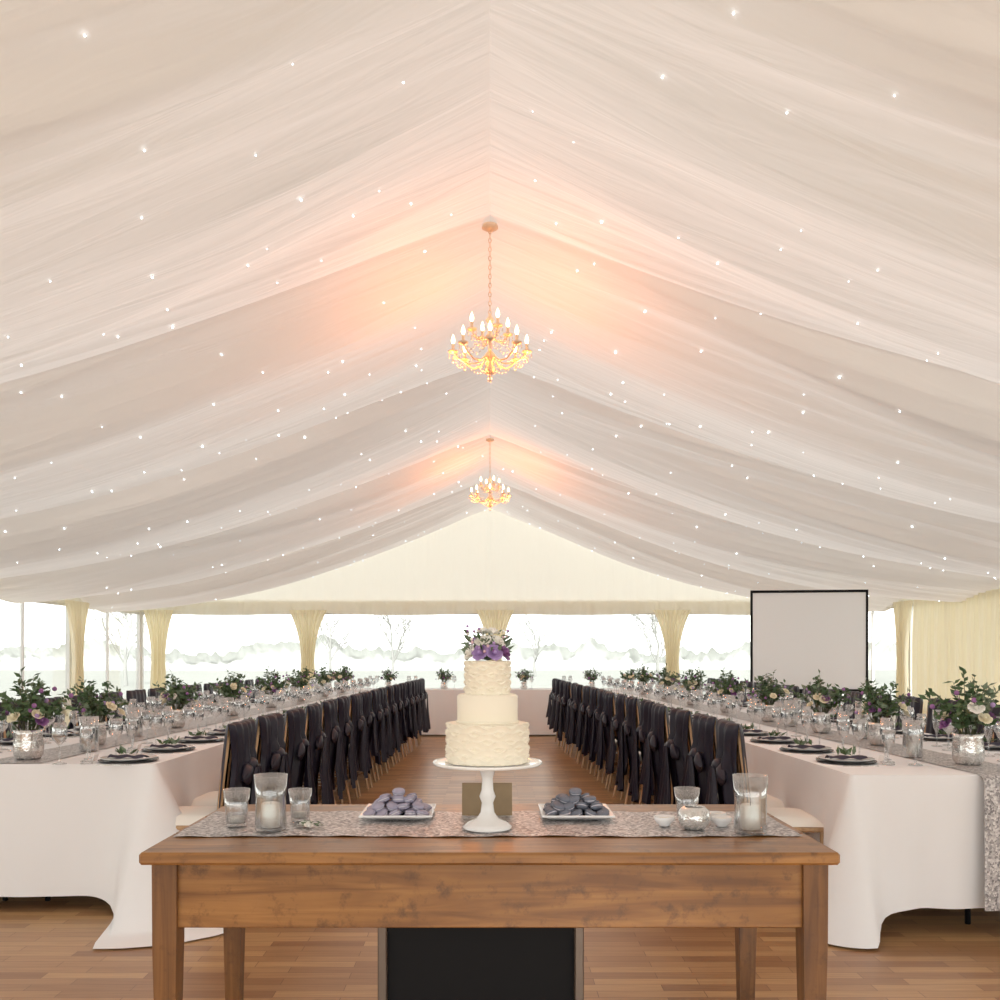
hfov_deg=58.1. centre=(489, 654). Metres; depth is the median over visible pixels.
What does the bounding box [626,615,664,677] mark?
bare tree
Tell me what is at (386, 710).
dining chair
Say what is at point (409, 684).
dining chair
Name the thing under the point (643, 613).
window
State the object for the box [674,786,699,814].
glass jar
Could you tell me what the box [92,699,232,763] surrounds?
place settings
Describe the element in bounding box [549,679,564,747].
dining chair
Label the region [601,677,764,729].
glasses
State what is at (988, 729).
dining chair
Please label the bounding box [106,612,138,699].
window
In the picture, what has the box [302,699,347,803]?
dining chair
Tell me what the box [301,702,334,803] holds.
dining chair
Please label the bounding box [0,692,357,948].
tablecloth
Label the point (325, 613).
window
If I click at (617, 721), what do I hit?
dining chair
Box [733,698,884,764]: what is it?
place settings
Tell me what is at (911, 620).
wall
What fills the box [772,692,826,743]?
glasses
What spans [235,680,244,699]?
dining chair
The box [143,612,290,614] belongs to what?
window
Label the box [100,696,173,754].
glasses
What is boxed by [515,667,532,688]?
flower arrangement
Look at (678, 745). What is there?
dining chair
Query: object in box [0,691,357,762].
table runner
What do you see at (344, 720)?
dining chair
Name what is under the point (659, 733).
dining chair
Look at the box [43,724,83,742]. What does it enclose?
place settings
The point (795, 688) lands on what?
dining chair
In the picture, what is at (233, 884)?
wooden table
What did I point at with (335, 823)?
table runner
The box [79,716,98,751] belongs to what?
candle holder
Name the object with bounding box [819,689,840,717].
dining chair
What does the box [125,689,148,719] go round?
dining chair
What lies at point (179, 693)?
flower arrangement
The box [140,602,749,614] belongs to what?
valance
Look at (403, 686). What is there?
dining chair
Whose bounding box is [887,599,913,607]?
trim
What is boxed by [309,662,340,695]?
flower arrangement
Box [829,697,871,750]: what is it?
glasses
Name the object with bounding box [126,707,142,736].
candle
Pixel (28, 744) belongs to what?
flower arrangement
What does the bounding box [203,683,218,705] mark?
dining chair
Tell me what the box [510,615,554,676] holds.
bare tree
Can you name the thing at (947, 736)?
place settings
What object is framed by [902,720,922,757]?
candle
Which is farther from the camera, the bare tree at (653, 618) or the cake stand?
the bare tree at (653, 618)
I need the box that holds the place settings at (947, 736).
[890,720,951,746]
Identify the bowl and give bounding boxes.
[653,814,674,826]
[709,811,726,815]
[711,815,731,826]
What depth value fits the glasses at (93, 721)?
4.76 m
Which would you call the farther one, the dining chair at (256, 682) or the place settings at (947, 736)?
the dining chair at (256, 682)
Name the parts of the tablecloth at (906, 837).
trestle frame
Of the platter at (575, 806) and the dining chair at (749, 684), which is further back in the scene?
the dining chair at (749, 684)
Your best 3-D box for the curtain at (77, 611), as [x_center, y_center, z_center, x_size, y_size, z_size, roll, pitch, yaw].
[-6.780,0.205,14.800,0.095,2.170,0.900,0,0,0]
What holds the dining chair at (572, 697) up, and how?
on the floor
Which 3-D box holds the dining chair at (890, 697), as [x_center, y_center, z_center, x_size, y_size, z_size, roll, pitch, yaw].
[3.384,0.835,8.172,0.584,0.974,0.436,0,0,-1]
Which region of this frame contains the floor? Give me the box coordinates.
[0,735,999,999]
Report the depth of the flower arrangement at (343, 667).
14.84 m
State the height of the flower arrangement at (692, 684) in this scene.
0.412 m
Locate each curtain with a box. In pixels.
[65,600,89,719]
[143,610,173,689]
[289,610,326,689]
[476,610,513,659]
[653,610,690,689]
[893,600,912,698]
[912,589,999,730]
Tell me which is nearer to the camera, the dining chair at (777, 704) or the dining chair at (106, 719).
the dining chair at (106, 719)
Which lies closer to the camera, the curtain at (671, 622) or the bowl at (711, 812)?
the bowl at (711, 812)
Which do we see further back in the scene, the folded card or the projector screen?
the projector screen
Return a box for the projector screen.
[750,589,867,693]
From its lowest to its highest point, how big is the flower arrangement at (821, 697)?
0.461 m
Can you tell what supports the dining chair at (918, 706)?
on the floor
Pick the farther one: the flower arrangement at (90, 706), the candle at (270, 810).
the flower arrangement at (90, 706)
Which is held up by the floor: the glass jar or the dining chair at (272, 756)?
the dining chair at (272, 756)
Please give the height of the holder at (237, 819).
0.118 m
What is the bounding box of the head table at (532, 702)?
[306,688,672,734]
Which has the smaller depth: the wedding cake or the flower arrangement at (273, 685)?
the wedding cake
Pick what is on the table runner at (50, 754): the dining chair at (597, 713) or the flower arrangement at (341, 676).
the flower arrangement at (341, 676)
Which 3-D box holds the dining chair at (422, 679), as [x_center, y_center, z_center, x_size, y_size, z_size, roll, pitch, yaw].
[-1.185,0.835,13.504,0.584,0.974,0.436,0,0,-3]
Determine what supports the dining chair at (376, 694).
on the floor
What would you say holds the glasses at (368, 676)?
on the head table at (532, 702)
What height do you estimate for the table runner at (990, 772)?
0.622 m
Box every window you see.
[20,602,65,707]
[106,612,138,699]
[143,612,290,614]
[325,613,477,614]
[512,613,654,614]
[862,607,893,700]
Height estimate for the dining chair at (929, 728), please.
0.974 m
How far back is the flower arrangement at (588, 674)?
14.82 m
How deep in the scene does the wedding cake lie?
2.75 m
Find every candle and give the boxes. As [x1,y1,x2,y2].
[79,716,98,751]
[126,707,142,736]
[254,772,287,832]
[733,773,767,834]
[783,700,797,725]
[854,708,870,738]
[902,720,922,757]
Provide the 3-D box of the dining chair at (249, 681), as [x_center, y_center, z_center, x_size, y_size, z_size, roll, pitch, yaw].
[-3.275,0.835,12.825,0.584,0.974,0.436,0,0,-3]
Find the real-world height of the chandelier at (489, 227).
1.053 m
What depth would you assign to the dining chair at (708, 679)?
13.56 m
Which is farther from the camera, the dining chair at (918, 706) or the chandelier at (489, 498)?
the chandelier at (489, 498)
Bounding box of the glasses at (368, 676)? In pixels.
[329,676,610,688]
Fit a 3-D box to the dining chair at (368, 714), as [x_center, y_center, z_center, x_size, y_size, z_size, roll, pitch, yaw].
[-1.343,0.835,8.589,0.584,0.974,0.436,0,0,4]
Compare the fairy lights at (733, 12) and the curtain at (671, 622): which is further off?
the curtain at (671, 622)
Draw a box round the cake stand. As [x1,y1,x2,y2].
[433,757,541,832]
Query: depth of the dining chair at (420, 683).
12.87 m
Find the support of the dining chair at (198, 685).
on the floor
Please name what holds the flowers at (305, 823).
on the table runner at (335, 823)
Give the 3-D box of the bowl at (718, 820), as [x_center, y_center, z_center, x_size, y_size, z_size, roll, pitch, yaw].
[0.735,0.529,2.860,0.068,0.030,0.068,0,0,0]
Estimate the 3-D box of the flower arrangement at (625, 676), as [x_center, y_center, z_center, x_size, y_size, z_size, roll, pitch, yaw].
[2.307,0.377,14.858,0.328,0.373,0.301,0,0,2]
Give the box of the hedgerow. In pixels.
[0,634,895,670]
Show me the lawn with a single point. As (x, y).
(543, 679)
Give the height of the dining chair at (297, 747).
0.974 m
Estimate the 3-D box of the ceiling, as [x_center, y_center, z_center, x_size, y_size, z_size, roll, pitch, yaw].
[0.000,-1.826,8.280,13.800,2.148,18.960,0,0,0]
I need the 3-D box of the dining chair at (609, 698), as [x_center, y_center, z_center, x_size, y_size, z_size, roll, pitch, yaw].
[1.294,0.835,8.555,0.584,0.974,0.436,0,0,0]
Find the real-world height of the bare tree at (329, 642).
5.374 m
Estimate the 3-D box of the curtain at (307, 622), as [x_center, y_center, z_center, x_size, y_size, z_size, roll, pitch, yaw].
[-3.560,0.205,17.600,0.750,2.170,0.095,0,0,0]
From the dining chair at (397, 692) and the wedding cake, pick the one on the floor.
the dining chair at (397, 692)
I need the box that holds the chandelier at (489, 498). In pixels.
[469,438,510,510]
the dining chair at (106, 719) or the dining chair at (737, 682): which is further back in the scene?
the dining chair at (737, 682)
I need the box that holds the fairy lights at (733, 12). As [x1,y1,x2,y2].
[5,12,994,599]
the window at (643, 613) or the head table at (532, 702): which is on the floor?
the head table at (532, 702)
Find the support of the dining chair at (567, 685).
on the floor
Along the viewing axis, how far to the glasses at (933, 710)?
5.43 m
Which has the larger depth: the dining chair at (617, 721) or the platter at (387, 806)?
the dining chair at (617, 721)
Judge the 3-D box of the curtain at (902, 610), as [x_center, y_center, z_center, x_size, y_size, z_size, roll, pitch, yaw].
[6.780,0.205,14.800,0.095,2.170,0.700,0,0,0]
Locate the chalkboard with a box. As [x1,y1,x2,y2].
[378,928,583,999]
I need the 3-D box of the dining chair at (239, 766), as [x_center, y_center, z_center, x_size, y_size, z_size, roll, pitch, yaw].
[-1.475,0.835,4.779,0.584,0.974,0.436,0,0,1]
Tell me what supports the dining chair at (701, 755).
on the floor
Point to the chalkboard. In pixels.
(414, 963)
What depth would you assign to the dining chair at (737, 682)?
12.33 m
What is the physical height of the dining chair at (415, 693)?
0.974 m
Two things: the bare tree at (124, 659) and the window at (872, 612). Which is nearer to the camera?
the window at (872, 612)
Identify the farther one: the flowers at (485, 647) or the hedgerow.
the hedgerow
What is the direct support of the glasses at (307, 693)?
on the tablecloth at (73, 828)
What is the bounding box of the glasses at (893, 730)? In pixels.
[878,706,926,765]
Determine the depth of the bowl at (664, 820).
2.85 m
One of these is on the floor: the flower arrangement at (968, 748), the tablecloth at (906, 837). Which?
the tablecloth at (906, 837)
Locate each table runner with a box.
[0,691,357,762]
[173,811,801,836]
[619,691,999,910]
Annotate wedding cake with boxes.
[445,660,529,765]
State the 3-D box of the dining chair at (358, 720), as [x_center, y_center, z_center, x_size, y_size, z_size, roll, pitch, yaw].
[-1.358,0.835,8.049,0.584,0.974,0.436,0,0,1]
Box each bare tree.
[88,609,147,685]
[317,615,356,673]
[375,615,425,674]
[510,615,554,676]
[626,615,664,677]
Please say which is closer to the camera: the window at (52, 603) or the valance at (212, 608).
the window at (52, 603)
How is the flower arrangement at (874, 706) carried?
on the table runner at (990, 772)
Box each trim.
[42,598,141,611]
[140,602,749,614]
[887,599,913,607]
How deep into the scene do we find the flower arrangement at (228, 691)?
8.25 m
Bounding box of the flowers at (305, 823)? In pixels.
[297,819,322,826]
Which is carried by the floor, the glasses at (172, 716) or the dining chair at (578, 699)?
the dining chair at (578, 699)
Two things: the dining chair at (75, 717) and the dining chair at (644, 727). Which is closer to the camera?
the dining chair at (644, 727)
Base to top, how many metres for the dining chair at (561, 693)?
0.974 m
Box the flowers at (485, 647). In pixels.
[460,625,515,660]
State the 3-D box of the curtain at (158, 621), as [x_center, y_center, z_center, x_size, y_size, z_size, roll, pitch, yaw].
[-6.480,0.205,17.600,0.600,2.170,0.095,0,0,0]
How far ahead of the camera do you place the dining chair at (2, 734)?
6.68 m
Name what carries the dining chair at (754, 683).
on the floor
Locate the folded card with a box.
[462,783,511,815]
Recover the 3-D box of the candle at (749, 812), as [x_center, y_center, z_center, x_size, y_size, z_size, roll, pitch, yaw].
[0.800,0.457,2.765,0.106,0.175,0.106,0,0,0]
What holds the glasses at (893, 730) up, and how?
on the tablecloth at (906, 837)
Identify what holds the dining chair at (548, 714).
on the floor
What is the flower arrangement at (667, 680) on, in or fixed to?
on the table runner at (990, 772)
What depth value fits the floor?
3.95 m
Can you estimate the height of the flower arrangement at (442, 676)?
0.351 m
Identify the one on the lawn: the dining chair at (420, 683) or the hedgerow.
the hedgerow
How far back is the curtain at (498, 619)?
17.60 m
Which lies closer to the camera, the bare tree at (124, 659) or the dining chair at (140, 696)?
the dining chair at (140, 696)
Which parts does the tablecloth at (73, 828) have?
trestle frame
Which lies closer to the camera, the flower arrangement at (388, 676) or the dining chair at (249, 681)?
the dining chair at (249, 681)
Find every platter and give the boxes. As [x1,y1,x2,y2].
[359,787,435,819]
[538,787,614,819]
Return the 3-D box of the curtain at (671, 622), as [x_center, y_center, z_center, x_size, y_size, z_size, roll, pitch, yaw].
[3.560,0.205,17.600,0.750,2.170,0.095,0,0,0]
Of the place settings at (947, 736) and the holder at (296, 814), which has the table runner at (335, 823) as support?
the holder at (296, 814)
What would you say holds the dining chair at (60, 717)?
on the floor
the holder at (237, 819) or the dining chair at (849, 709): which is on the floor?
the dining chair at (849, 709)
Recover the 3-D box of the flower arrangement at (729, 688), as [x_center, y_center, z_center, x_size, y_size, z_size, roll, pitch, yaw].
[2.338,0.334,8.797,0.383,0.449,0.365,0,0,-13]
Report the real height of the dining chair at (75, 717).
0.974 m
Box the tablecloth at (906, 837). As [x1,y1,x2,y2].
[613,692,999,948]
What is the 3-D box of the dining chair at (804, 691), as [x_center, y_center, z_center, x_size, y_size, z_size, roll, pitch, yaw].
[3.330,0.835,9.801,0.584,0.974,0.436,0,0,3]
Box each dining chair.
[0,700,28,738]
[36,697,64,730]
[68,695,94,729]
[99,691,123,721]
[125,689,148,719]
[147,687,167,714]
[175,719,265,830]
[187,684,203,707]
[191,712,294,805]
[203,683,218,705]
[218,681,230,702]
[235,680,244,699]
[244,679,254,699]
[255,678,266,697]
[283,707,317,803]
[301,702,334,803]
[302,693,371,803]
[302,696,358,803]
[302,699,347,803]
[335,689,389,787]
[335,691,381,796]
[347,687,394,779]
[348,685,400,772]
[380,680,423,751]
[380,684,407,766]
[395,682,413,761]
[403,681,417,756]
[413,679,428,747]
[418,678,430,743]
[546,678,558,742]
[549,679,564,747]
[553,680,567,752]
[557,681,575,756]
[564,682,578,761]
[566,684,588,767]
[575,685,628,773]
[581,687,617,780]
[588,689,628,787]
[594,691,640,796]
[605,694,640,803]
[615,696,653,803]
[628,699,654,802]
[638,703,672,803]
[657,707,751,803]
[678,712,783,807]
[705,718,823,843]
[706,678,715,696]
[715,679,726,696]
[730,680,738,698]
[738,681,752,702]
[751,682,764,703]
[768,684,781,706]
[782,685,799,709]
[800,687,818,712]
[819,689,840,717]
[841,690,865,721]
[865,693,891,726]
[895,695,924,730]
[924,698,957,734]
[969,705,999,741]
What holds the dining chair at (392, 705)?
on the floor
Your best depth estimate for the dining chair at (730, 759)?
4.62 m
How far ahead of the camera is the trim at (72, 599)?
14.82 m
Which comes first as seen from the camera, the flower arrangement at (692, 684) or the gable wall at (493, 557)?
the flower arrangement at (692, 684)
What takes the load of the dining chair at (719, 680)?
on the floor
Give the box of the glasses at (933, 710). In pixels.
[931,710,956,750]
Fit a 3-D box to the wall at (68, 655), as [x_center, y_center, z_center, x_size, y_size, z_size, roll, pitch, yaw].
[-6.925,0.120,8.280,0.070,2.400,18.960,0,0,0]
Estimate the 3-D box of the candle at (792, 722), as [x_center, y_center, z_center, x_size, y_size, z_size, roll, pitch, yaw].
[2.373,0.459,7.100,0.110,0.200,0.110,0,0,0]
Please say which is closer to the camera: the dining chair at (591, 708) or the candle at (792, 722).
the candle at (792, 722)
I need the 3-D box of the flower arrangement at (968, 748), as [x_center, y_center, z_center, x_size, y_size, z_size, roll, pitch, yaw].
[2.450,0.307,4.596,0.408,0.503,0.429,0,0,-11]
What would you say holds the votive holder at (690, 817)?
on the table runner at (335, 823)
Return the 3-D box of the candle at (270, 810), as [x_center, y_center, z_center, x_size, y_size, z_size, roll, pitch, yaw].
[-0.682,0.458,2.800,0.102,0.172,0.102,0,0,0]
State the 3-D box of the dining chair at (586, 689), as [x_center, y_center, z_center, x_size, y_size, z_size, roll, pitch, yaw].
[1.262,0.835,10.192,0.584,0.974,0.436,0,0,1]
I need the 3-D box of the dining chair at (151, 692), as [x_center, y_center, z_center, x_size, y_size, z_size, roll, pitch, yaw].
[-3.383,0.835,9.559,0.584,0.974,0.436,0,0,0]
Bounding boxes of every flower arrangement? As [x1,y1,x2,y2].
[0,666,76,759]
[58,676,128,744]
[153,670,201,727]
[208,668,253,715]
[252,665,290,707]
[283,666,315,700]
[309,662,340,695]
[329,663,353,692]
[338,667,354,688]
[378,666,398,686]
[436,667,452,688]
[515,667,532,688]
[582,666,601,686]
[620,667,636,688]
[631,664,655,693]
[649,663,681,698]
[676,667,706,704]
[705,667,748,712]
[745,669,794,721]
[790,669,850,732]
[847,676,916,745]
[918,666,999,764]
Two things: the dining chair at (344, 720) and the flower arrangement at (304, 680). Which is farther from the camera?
the flower arrangement at (304, 680)
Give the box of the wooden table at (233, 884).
[139,804,839,999]
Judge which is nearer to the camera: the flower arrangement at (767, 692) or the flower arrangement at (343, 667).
the flower arrangement at (767, 692)
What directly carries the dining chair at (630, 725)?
on the floor
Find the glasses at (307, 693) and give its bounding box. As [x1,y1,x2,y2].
[182,677,375,735]
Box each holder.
[223,787,249,827]
[288,787,311,822]
[677,805,710,830]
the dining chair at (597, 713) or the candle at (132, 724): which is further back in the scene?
the dining chair at (597, 713)
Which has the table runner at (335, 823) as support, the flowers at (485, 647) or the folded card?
the folded card
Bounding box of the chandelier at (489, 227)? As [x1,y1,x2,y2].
[448,222,531,381]
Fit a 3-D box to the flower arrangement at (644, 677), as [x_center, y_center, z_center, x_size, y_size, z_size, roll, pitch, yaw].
[2.173,0.340,12.806,0.354,0.439,0.386,0,0,-11]
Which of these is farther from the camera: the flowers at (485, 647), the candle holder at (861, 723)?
the candle holder at (861, 723)
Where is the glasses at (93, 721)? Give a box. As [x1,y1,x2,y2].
[43,707,95,763]
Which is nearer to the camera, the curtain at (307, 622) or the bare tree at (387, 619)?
the curtain at (307, 622)
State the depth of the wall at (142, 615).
17.76 m
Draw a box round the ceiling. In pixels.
[0,0,999,612]
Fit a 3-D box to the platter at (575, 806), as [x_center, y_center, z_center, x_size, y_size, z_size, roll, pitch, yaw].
[0.288,0.496,3.040,0.238,0.096,0.238,0,0,0]
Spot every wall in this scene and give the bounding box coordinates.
[58,602,140,726]
[141,612,839,710]
[175,509,749,611]
[840,601,913,720]
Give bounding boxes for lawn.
[0,670,895,705]
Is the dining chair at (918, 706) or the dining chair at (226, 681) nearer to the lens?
the dining chair at (918, 706)
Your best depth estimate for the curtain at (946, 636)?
13.14 m

